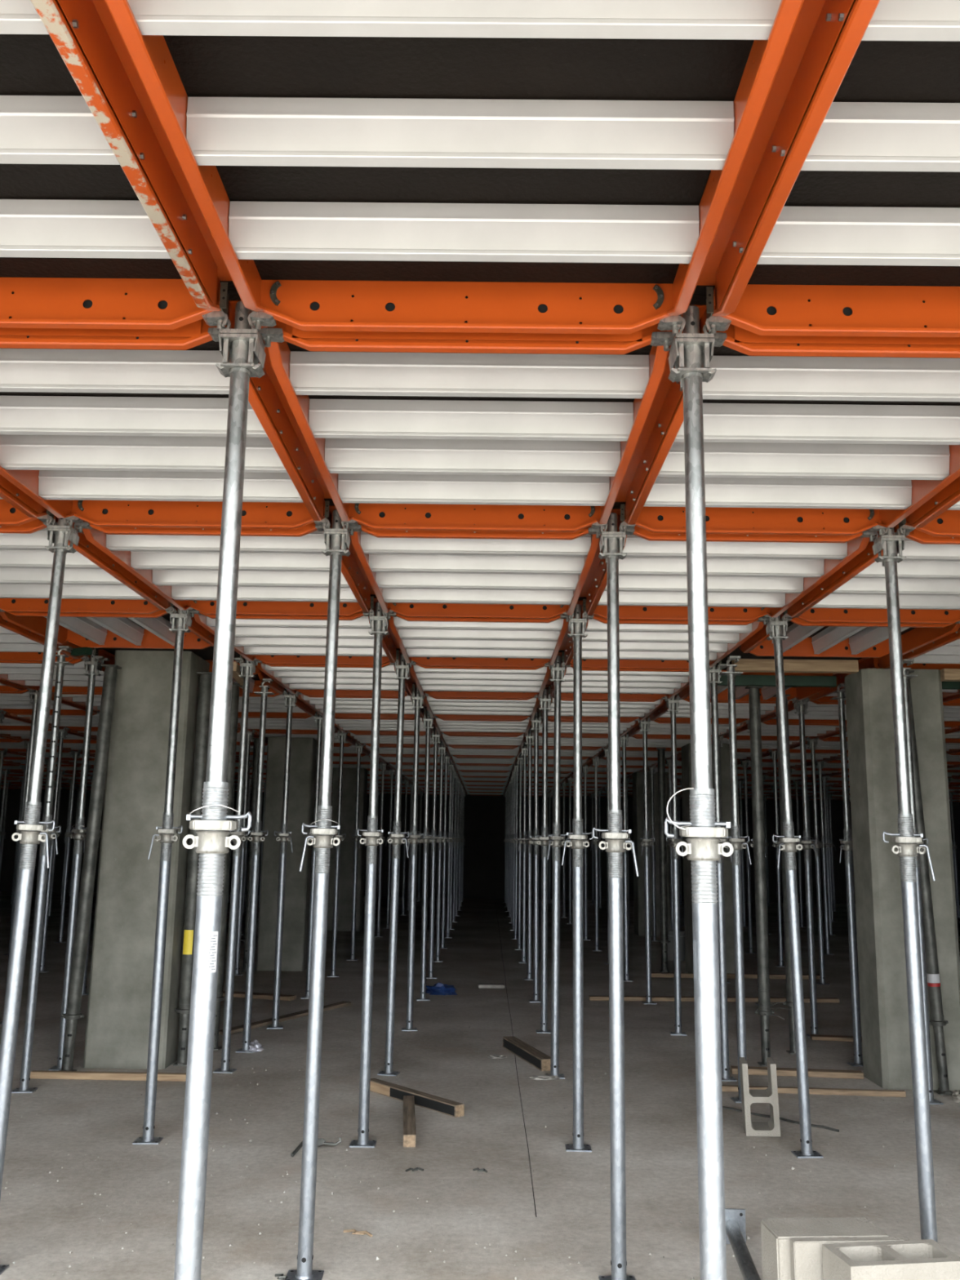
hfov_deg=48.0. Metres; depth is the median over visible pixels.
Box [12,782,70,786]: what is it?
panel
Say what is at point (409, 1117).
timber offcut
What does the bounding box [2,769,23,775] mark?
panel
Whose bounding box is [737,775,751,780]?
panel
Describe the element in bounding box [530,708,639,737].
panel
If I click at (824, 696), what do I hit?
panel
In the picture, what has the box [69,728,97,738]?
panel
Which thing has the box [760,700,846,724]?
panel
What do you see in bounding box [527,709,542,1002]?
prop
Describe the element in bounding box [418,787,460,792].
panel
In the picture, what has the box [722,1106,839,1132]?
rod
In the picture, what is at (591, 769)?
panel
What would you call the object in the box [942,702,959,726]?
panel
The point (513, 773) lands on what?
prop
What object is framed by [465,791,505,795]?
panel
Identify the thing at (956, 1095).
lump
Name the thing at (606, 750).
prop
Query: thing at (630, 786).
panel
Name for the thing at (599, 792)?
prop
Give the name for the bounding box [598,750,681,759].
panel
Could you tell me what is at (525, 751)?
prop
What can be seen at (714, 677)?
prop
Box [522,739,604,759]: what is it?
panel
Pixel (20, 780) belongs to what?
prop
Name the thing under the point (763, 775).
prop
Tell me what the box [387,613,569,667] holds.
panel
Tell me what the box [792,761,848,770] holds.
panel
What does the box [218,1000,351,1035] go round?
plank
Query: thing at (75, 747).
panel
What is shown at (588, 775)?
panel
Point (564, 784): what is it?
prop
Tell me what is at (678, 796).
prop
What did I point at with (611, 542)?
prop
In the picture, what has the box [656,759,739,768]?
panel
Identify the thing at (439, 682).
panel
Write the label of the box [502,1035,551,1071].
timber offcut
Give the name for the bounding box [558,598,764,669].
panel
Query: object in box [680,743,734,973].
concrete column
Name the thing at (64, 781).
panel
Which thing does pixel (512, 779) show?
prop
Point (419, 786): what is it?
panel
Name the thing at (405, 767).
panel
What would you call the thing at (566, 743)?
panel
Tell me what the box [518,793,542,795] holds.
panel
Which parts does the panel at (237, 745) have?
rail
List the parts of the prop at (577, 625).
handle, plate, guide plate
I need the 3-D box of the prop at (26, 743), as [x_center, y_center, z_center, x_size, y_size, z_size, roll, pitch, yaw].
[-6.611,2.910,15.507,0.216,3.119,0.160,1,-11,0]
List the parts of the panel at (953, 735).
rail, rail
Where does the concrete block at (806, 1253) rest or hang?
on the concrete block
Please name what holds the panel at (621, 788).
attached to the ceiling
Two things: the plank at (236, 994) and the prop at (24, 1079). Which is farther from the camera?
the plank at (236, 994)
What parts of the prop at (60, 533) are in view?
plate, handle, guide plate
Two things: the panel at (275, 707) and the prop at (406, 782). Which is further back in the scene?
the prop at (406, 782)
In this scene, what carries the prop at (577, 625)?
on the floor
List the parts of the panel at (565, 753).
rail, rail, rail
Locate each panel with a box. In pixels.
[0,0,236,329]
[0,289,333,528]
[0,474,48,525]
[0,515,171,613]
[0,602,214,648]
[0,614,84,661]
[0,648,115,693]
[0,679,27,692]
[0,689,97,714]
[0,711,51,729]
[0,728,97,742]
[0,735,22,742]
[0,739,71,751]
[0,782,22,786]
[0,786,54,789]
[1,774,66,780]
[1,777,18,779]
[1,778,45,783]
[2,764,56,771]
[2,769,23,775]
[3,750,26,759]
[3,759,80,766]
[3,761,18,765]
[5,711,99,730]
[8,750,94,759]
[10,770,88,776]
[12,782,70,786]
[42,779,92,784]
[44,765,93,772]
[44,786,91,790]
[45,775,92,780]
[46,742,96,752]
[51,692,102,711]
[56,760,94,766]
[61,783,105,787]
[66,770,93,776]
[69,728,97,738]
[82,502,375,616]
[104,0,804,333]
[194,595,399,665]
[203,658,284,695]
[235,743,267,755]
[235,754,266,762]
[235,761,266,768]
[235,768,266,774]
[235,773,266,778]
[236,731,267,745]
[237,711,337,733]
[238,688,315,717]
[254,729,355,746]
[257,648,415,697]
[261,313,682,532]
[297,683,426,719]
[320,741,369,755]
[332,760,390,770]
[333,751,380,764]
[334,706,434,734]
[347,724,440,746]
[350,522,600,618]
[363,737,444,756]
[367,767,395,776]
[367,775,404,781]
[367,777,409,785]
[367,782,411,788]
[377,788,419,791]
[378,750,446,764]
[380,790,419,794]
[386,759,453,771]
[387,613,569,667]
[395,770,449,777]
[402,771,456,782]
[408,662,551,698]
[408,776,457,785]
[417,781,460,789]
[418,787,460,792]
[422,694,539,719]
[422,791,460,795]
[432,716,532,736]
[440,733,525,748]
[445,746,521,758]
[449,755,517,765]
[453,764,514,772]
[456,770,512,777]
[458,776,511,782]
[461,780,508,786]
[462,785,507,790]
[464,788,506,792]
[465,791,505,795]
[518,764,573,773]
[518,772,573,778]
[518,777,567,782]
[518,782,560,786]
[518,786,553,790]
[518,789,551,793]
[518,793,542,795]
[520,750,591,766]
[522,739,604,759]
[527,725,608,749]
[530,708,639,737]
[537,684,666,721]
[546,651,688,700]
[548,791,590,796]
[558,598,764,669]
[560,780,606,787]
[560,784,604,791]
[560,791,594,794]
[565,775,622,783]
[572,772,632,779]
[578,505,869,621]
[582,762,648,773]
[587,754,657,767]
[588,794,632,797]
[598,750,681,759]
[600,790,632,795]
[601,787,632,791]
[613,294,959,535]
[620,732,711,751]
[620,778,679,784]
[620,782,632,788]
[627,716,746,738]
[628,774,681,780]
[641,767,681,774]
[649,694,792,723]
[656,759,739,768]
[676,751,768,760]
[679,670,833,702]
[693,0,959,337]
[711,737,799,751]
[723,721,846,740]
[737,760,811,769]
[737,768,777,775]
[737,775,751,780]
[737,785,770,790]
[737,795,751,799]
[739,608,959,657]
[741,780,792,786]
[741,789,799,793]
[741,792,778,796]
[746,775,818,781]
[748,751,848,762]
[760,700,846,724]
[763,785,822,790]
[765,768,848,776]
[766,795,801,799]
[768,794,819,796]
[777,780,849,786]
[786,523,959,623]
[789,738,848,752]
[791,790,842,794]
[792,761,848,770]
[795,796,842,799]
[800,776,849,782]
[807,786,849,791]
[808,657,959,702]
[817,725,959,740]
[817,793,849,797]
[824,755,848,762]
[827,771,848,777]
[831,782,849,786]
[877,626,959,670]
[904,475,959,537]
[942,693,959,704]
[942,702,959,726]
[944,728,959,742]
[945,742,959,752]
[946,752,959,764]
[946,764,959,767]
[946,765,959,772]
[947,772,959,777]
[948,750,959,754]
[948,783,959,786]
[948,785,959,788]
[948,788,959,792]
[949,777,959,783]
[949,799,959,801]
[951,791,959,795]
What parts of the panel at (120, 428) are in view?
rail, corner plate, rail, rail, rail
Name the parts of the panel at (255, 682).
rail, rail, rail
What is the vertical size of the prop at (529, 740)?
3.119 m
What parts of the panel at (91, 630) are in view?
rail, rail, rail, rail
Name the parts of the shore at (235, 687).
shore leg, plate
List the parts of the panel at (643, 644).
rail, rail, rail, rail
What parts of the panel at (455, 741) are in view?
rail, rail, rail, rail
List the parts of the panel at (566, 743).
rail, rail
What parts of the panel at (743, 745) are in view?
rail, rail, rail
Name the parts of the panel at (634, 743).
rail, rail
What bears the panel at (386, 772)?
attached to the ceiling
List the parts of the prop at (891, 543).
guide plate, handle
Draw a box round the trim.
[495,906,536,1217]
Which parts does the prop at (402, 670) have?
plate, guide plate, handle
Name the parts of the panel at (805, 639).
rail, rail, rail, rail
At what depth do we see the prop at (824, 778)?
20.84 m
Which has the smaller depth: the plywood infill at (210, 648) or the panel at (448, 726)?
the plywood infill at (210, 648)
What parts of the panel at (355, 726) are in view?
rail, rail, rail, rail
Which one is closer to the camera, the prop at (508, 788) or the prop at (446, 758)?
the prop at (446, 758)
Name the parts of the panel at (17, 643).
rail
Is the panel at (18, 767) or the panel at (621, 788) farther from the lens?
the panel at (621, 788)
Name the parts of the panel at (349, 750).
rail, rail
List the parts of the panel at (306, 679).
rail, rail, rail, rail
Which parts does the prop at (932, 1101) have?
plate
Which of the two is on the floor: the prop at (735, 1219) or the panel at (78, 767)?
the prop at (735, 1219)
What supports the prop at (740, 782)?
on the floor
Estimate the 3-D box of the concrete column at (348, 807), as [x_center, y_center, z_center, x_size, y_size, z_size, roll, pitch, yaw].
[-2.506,3.948,20.439,0.600,2.995,0.603,1,-11,1]
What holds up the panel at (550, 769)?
attached to the ceiling
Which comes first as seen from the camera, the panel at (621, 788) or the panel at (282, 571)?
the panel at (282, 571)
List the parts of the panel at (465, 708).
rail, rail, rail, rail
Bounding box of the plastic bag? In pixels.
[426,982,457,995]
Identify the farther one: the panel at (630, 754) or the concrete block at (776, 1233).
the panel at (630, 754)
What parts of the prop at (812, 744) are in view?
plate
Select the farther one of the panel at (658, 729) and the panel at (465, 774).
the panel at (465, 774)
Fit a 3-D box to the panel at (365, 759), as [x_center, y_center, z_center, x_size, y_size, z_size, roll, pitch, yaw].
[-2.345,1.982,18.495,1.206,0.154,1.860,1,-11,1]
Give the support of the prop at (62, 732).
on the floor
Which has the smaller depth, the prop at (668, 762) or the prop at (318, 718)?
the prop at (318, 718)
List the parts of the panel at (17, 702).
rail, rail, rail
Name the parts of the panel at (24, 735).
rail, rail, rail, rail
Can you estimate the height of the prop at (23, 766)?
3.100 m
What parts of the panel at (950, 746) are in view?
rail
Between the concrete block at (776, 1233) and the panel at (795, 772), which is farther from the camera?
the panel at (795, 772)
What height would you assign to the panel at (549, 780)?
0.154 m
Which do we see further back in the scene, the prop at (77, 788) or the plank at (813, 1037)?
the prop at (77, 788)
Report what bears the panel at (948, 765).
attached to the ceiling
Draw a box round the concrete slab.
[478,982,504,988]
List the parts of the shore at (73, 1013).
shore leg, plate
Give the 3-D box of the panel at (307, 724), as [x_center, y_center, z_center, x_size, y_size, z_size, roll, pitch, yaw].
[-2.383,0.961,13.004,1.206,0.154,1.860,1,-11,1]
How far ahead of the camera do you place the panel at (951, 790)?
25.85 m
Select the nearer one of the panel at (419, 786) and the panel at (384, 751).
the panel at (384, 751)
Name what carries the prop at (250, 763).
on the floor
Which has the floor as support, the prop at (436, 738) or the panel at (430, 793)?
the prop at (436, 738)
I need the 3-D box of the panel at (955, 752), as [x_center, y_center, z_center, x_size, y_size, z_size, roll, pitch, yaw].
[7.293,1.423,14.746,1.206,0.154,1.860,1,-11,1]
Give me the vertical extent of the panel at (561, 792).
0.154 m
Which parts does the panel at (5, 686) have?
rail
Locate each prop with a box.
[0,509,92,1275]
[0,688,39,1024]
[0,709,8,723]
[0,748,8,793]
[0,768,10,849]
[0,782,11,877]
[4,740,29,955]
[8,764,25,923]
[8,779,22,904]
[11,645,74,1093]
[28,758,48,932]
[39,727,69,972]
[48,648,109,1070]
[48,769,65,915]
[54,749,82,942]
[60,779,71,904]
[67,786,79,896]
[82,711,101,995]
[132,602,199,1144]
[173,282,284,1279]
[213,654,262,1073]
[227,785,237,902]
[234,729,257,975]
[235,678,274,1053]
[240,760,253,935]
[242,778,251,912]
[257,782,265,907]
[266,688,302,1029]
[286,500,361,1279]
[301,711,322,999]
[327,728,351,977]
[346,742,366,960]
[349,596,395,1147]
[374,761,388,937]
[375,791,379,901]
[377,649,416,1075]
[384,768,395,928]
[400,778,410,915]
[401,684,428,1031]
[405,783,413,910]
[416,707,437,1000]
[417,790,422,901]
[426,725,444,978]
[433,740,448,961]
[440,751,453,948]
[444,760,456,937]
[449,768,458,929]
[452,773,461,922]
[454,778,462,915]
[457,783,465,911]
[460,787,464,906]
[461,788,465,902]
[504,787,508,906]
[505,782,510,911]
[506,778,511,916]
[508,774,513,923]
[510,769,515,930]
[511,761,519,939]
[514,751,527,950]
[518,742,528,963]
[521,727,533,980]
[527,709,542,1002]
[533,685,554,1033]
[544,652,570,1078]
[547,792,551,903]
[550,790,553,907]
[560,599,593,1151]
[560,781,568,917]
[565,776,573,924]
[582,764,590,940]
[588,504,639,1279]
[589,792,595,904]
[590,755,601,951]
[597,789,603,908]
[600,746,608,964]
[603,786,607,912]
[620,732,633,982]
[621,777,631,924]
[635,715,657,1004]
[647,765,657,941]
[650,286,733,1279]
[661,693,686,1035]
[664,757,673,929]
[677,795,683,905]
[678,778,684,925]
[709,660,737,1081]
[711,735,729,983]
[719,655,751,1102]
[724,1208,760,1279]
[737,758,755,953]
[737,779,747,926]
[742,720,770,1005]
[756,609,822,1158]
[762,774,771,934]
[764,795,771,906]
[766,749,785,967]
[769,784,777,920]
[788,697,817,1037]
[792,780,804,927]
[804,737,830,984]
[807,796,815,907]
[815,760,833,955]
[822,775,835,935]
[822,785,835,921]
[827,794,837,911]
[830,683,862,1066]
[860,518,937,1242]
[902,658,943,1104]
[947,777,959,937]
[948,791,959,918]
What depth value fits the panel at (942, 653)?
7.96 m
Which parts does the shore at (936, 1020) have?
shore leg, plate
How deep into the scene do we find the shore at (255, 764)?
13.90 m
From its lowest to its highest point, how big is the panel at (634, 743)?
0.154 m
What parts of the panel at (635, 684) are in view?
rail, rail, rail, rail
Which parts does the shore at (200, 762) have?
plate, shore leg, plate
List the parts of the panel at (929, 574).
rail, rail, rail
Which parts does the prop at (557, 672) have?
handle, plate, guide plate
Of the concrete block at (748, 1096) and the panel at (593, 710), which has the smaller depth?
the concrete block at (748, 1096)
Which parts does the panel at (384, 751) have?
rail, rail, rail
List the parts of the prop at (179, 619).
plate, handle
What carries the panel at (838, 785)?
attached to the ceiling
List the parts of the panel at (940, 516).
rail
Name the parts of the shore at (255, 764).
shore leg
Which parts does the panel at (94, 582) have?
rail, rail, rail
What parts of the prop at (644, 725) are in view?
plate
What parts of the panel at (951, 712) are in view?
rail, rail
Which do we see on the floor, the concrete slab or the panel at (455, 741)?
the concrete slab
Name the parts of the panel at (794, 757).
rail, rail, rail, rail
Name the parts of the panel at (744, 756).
rail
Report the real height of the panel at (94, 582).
0.154 m
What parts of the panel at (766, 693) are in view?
rail, rail, rail, rail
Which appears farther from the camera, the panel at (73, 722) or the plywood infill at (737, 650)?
the panel at (73, 722)
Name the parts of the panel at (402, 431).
rail, corner plate, rail, rail, corner plate, rail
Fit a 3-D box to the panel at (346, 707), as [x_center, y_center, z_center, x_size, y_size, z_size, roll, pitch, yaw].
[-1.187,0.636,11.162,1.206,0.154,1.860,1,-11,1]
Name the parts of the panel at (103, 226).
rail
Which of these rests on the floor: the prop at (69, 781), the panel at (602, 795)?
the prop at (69, 781)
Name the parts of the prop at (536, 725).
plate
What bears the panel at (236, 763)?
attached to the ceiling
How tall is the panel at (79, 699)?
0.154 m
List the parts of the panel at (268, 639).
rail, rail, rail, rail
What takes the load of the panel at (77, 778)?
attached to the ceiling
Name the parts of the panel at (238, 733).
rail, rail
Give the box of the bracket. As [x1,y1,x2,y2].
[290,1137,341,1156]
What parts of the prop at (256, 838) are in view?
plate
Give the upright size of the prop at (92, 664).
3.118 m
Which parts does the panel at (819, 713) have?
rail, rail, rail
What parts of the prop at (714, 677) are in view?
plate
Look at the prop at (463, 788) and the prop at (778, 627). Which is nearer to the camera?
the prop at (778, 627)
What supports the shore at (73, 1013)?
on the floor
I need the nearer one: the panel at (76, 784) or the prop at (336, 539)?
the prop at (336, 539)
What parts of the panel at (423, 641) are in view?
rail, rail, rail, rail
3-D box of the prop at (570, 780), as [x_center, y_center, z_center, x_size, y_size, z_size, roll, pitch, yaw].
[1.900,4.385,22.740,0.204,3.100,0.140,1,-11,1]
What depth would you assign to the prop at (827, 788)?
24.48 m
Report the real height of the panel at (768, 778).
0.154 m
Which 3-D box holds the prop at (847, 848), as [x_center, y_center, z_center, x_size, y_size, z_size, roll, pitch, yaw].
[2.974,1.840,8.690,0.180,3.000,0.132,1,-11,1]
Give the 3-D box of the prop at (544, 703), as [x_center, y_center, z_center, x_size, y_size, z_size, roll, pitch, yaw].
[0.597,1.980,9.949,0.207,3.118,0.160,1,-11,1]
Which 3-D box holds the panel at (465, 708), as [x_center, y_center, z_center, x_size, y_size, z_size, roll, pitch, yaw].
[0.021,0.651,11.151,1.206,0.154,1.860,1,-11,1]
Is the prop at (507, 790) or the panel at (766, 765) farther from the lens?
the prop at (507, 790)
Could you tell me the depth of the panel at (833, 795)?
29.87 m
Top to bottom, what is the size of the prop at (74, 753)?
3.100 m
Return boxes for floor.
[0,891,959,1279]
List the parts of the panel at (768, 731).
rail, rail, rail, rail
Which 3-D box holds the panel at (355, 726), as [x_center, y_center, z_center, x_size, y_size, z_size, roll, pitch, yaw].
[-1.175,0.976,12.993,1.206,0.154,1.860,1,-11,1]
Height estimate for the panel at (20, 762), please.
0.154 m
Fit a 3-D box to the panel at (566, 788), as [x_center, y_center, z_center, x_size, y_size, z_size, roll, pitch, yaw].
[2.548,3.745,27.604,1.206,0.154,1.860,1,-11,1]
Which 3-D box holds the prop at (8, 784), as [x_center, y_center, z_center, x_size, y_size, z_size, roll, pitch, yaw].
[-12.554,5.227,28.384,0.204,3.100,0.140,1,-11,1]
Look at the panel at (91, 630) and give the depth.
7.35 m
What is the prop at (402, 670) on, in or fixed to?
on the floor
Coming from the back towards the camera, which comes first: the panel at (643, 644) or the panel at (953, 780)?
the panel at (953, 780)
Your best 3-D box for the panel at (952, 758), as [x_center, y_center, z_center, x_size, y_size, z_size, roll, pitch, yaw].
[7.305,1.764,16.576,1.206,0.154,1.860,1,-11,1]
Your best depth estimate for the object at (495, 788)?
27.78 m
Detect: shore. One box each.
[58,664,121,1071]
[173,671,212,1066]
[213,683,242,1050]
[240,737,258,972]
[656,747,670,972]
[745,685,790,1066]
[773,693,795,1053]
[907,670,954,1094]
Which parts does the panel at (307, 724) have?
rail, rail, rail, rail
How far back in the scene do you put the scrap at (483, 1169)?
5.57 m
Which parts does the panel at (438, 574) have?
rail, rail, rail, rail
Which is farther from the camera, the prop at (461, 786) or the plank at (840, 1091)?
the prop at (461, 786)
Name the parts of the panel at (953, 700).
rail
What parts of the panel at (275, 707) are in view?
rail, rail, rail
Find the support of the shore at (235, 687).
on the floor
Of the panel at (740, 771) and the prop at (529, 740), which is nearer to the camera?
the prop at (529, 740)
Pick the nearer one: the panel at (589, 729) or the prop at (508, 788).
the panel at (589, 729)
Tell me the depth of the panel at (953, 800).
31.31 m
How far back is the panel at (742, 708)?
11.28 m
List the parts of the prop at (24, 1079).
plate, handle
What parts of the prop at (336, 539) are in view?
plate, handle, guide plate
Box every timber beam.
[717,675,836,687]
[731,658,858,673]
[940,668,959,681]
[941,681,959,689]
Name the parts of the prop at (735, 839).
plate, handle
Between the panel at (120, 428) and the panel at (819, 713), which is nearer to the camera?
the panel at (120, 428)
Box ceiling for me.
[107,649,857,662]
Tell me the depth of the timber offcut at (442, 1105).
6.92 m
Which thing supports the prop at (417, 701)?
on the floor
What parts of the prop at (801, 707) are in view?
handle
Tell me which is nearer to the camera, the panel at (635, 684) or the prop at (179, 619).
the prop at (179, 619)
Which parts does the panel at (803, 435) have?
rail, rail, rail, corner plate, rail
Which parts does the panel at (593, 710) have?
rail, rail, rail, rail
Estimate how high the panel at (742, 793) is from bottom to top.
0.154 m
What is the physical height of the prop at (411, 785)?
3.100 m
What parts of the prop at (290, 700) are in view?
plate, handle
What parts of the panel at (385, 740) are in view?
rail, rail, rail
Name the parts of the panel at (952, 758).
rail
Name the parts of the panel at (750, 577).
rail, rail, rail, rail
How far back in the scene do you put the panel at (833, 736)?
13.25 m
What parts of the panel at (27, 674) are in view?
rail, rail, rail, rail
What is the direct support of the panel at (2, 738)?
attached to the ceiling
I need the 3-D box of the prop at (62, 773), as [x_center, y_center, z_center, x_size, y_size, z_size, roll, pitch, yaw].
[-8.989,4.247,22.839,0.204,3.100,0.140,1,-11,1]
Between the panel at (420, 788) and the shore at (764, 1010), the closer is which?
the shore at (764, 1010)
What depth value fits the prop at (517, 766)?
19.06 m
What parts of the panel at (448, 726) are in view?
rail, rail, rail, rail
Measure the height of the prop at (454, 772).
3.100 m
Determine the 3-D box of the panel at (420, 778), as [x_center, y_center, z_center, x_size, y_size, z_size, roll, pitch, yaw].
[-1.100,3.018,23.976,1.206,0.154,1.860,1,-11,1]
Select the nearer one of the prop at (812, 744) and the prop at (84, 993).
the prop at (84, 993)
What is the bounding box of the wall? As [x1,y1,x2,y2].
[0,788,959,905]
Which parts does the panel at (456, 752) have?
rail, rail, rail, rail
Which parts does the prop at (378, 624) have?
plate, guide plate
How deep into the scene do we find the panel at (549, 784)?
25.94 m
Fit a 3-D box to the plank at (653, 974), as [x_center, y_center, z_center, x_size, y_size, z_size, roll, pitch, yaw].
[3.249,4.288,13.767,2.200,0.050,0.090,1,-11,0]
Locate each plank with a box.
[30,1070,186,1081]
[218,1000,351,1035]
[222,991,296,1000]
[588,995,839,1002]
[651,972,819,979]
[721,1084,906,1097]
[730,1066,863,1079]
[809,1034,862,1042]
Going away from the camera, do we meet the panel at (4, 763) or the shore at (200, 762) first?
the shore at (200, 762)
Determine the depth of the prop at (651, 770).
19.05 m
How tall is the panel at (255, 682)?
0.154 m
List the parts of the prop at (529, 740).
plate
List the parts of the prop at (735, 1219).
plate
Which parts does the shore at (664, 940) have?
shore leg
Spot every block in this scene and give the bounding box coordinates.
[71,647,92,656]
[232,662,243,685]
[738,1057,780,1136]
[760,1217,888,1279]
[790,1236,909,1279]
[822,1239,959,1279]
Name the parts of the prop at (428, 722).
plate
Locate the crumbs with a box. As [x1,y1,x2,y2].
[4,1025,946,1279]
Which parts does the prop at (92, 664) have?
plate, guide plate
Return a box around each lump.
[487,1053,506,1058]
[525,1075,560,1079]
[951,1089,959,1103]
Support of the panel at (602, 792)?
attached to the ceiling
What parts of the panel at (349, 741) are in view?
rail, rail, rail, rail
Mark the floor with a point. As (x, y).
(104, 1118)
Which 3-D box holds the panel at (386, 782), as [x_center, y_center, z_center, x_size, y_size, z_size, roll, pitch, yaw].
[-2.295,3.343,25.818,1.206,0.154,1.860,1,-11,1]
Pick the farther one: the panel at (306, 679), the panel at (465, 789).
the panel at (465, 789)
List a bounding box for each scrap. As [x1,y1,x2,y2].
[248,1039,263,1052]
[275,1273,287,1279]
[343,1229,372,1236]
[404,1167,423,1171]
[472,1167,487,1173]
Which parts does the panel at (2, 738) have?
rail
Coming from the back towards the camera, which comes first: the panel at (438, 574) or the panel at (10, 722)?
the panel at (10, 722)
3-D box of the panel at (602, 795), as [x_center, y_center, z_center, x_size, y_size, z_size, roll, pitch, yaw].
[3.781,4.441,31.254,1.206,0.154,1.860,1,-11,1]
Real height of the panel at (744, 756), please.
0.154 m
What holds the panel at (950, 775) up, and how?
attached to the ceiling
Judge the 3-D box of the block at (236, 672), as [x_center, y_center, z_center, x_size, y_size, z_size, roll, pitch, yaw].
[-1.938,0.274,8.659,0.070,0.070,0.804,2,-11,-5]
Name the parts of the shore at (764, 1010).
plate, plate, shore leg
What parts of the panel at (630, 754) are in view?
rail, rail, rail, rail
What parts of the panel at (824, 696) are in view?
rail, rail, rail, rail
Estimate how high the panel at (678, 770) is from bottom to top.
0.154 m
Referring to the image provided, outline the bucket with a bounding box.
[666,929,684,960]
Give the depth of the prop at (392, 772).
20.89 m
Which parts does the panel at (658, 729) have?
rail, rail, rail, rail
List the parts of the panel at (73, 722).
rail, rail, rail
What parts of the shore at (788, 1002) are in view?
plate, shore leg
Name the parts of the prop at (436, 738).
plate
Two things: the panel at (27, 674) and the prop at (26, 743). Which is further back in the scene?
the prop at (26, 743)
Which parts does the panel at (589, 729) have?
rail, rail, rail, rail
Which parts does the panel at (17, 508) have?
rail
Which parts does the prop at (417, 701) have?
plate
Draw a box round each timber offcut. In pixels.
[369,1077,464,1117]
[403,1095,416,1146]
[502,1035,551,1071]
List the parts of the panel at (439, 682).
rail, rail, rail, rail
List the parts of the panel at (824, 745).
rail, rail, rail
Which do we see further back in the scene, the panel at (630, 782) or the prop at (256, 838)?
the panel at (630, 782)
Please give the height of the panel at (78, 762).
0.154 m
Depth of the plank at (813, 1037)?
9.45 m
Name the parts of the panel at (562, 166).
rail, corner plate, rail, corner plate, rail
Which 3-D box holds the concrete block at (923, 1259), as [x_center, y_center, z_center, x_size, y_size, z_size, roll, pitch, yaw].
[1.325,2.066,3.450,0.390,0.198,0.190,2,-11,-9]
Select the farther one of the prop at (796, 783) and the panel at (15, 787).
the panel at (15, 787)
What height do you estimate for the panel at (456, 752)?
0.154 m
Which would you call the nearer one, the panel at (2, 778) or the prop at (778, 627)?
the prop at (778, 627)
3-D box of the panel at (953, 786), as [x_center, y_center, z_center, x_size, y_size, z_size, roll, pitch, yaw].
[10.979,3.171,23.866,1.206,0.154,1.860,1,-11,1]
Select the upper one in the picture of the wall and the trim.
the wall
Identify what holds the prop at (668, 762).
on the floor
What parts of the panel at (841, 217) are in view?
rail, rail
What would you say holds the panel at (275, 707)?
attached to the ceiling
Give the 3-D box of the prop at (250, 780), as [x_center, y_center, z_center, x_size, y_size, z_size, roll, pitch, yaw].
[-5.333,4.638,24.661,0.204,3.100,0.140,1,-11,1]
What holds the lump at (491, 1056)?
on the floor
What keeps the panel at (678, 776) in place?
attached to the ceiling
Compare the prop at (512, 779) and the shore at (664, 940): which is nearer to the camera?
the shore at (664, 940)
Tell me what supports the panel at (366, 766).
attached to the ceiling
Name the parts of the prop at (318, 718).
plate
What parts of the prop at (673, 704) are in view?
plate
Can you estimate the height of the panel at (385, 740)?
0.154 m
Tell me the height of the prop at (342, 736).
3.118 m
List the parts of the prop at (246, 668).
plate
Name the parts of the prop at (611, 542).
plate, guide plate, handle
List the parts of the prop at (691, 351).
guide plate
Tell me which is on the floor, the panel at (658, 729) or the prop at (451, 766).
the prop at (451, 766)
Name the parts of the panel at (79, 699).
rail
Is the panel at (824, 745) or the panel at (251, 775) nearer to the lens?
the panel at (824, 745)
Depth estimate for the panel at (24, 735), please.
15.02 m
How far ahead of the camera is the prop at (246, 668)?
8.09 m
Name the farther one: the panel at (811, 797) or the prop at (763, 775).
the panel at (811, 797)
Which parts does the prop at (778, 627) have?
handle, plate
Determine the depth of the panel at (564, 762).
18.61 m
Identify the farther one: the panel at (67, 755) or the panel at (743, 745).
the panel at (67, 755)
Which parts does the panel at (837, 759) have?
rail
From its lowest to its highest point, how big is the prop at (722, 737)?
3.119 m
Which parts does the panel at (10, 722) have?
rail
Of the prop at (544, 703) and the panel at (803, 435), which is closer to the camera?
the panel at (803, 435)
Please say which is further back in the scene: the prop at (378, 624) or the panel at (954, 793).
the panel at (954, 793)
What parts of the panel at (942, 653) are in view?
rail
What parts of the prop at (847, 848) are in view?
handle, plate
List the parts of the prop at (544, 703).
plate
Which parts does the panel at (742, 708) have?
rail, rail, rail, rail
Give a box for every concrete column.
[83,649,209,1069]
[256,737,316,971]
[326,767,368,931]
[632,772,671,936]
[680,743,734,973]
[844,668,959,1090]
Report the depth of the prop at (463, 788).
28.26 m
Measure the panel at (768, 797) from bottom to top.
0.154 m
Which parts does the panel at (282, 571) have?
rail, rail, rail, rail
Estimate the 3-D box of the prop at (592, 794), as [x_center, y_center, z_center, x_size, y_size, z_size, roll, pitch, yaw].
[3.146,5.764,30.066,0.204,3.100,0.140,1,-11,1]
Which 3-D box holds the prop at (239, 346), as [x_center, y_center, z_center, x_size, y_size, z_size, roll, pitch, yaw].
[-0.661,0.604,2.638,0.204,3.118,0.160,1,-11,1]
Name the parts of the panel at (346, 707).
rail, rail, rail, rail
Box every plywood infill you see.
[98,645,235,651]
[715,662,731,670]
[732,644,742,652]
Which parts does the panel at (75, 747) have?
rail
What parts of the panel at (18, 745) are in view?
rail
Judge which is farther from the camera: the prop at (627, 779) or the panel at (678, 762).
the prop at (627, 779)
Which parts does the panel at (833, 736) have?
rail, rail, rail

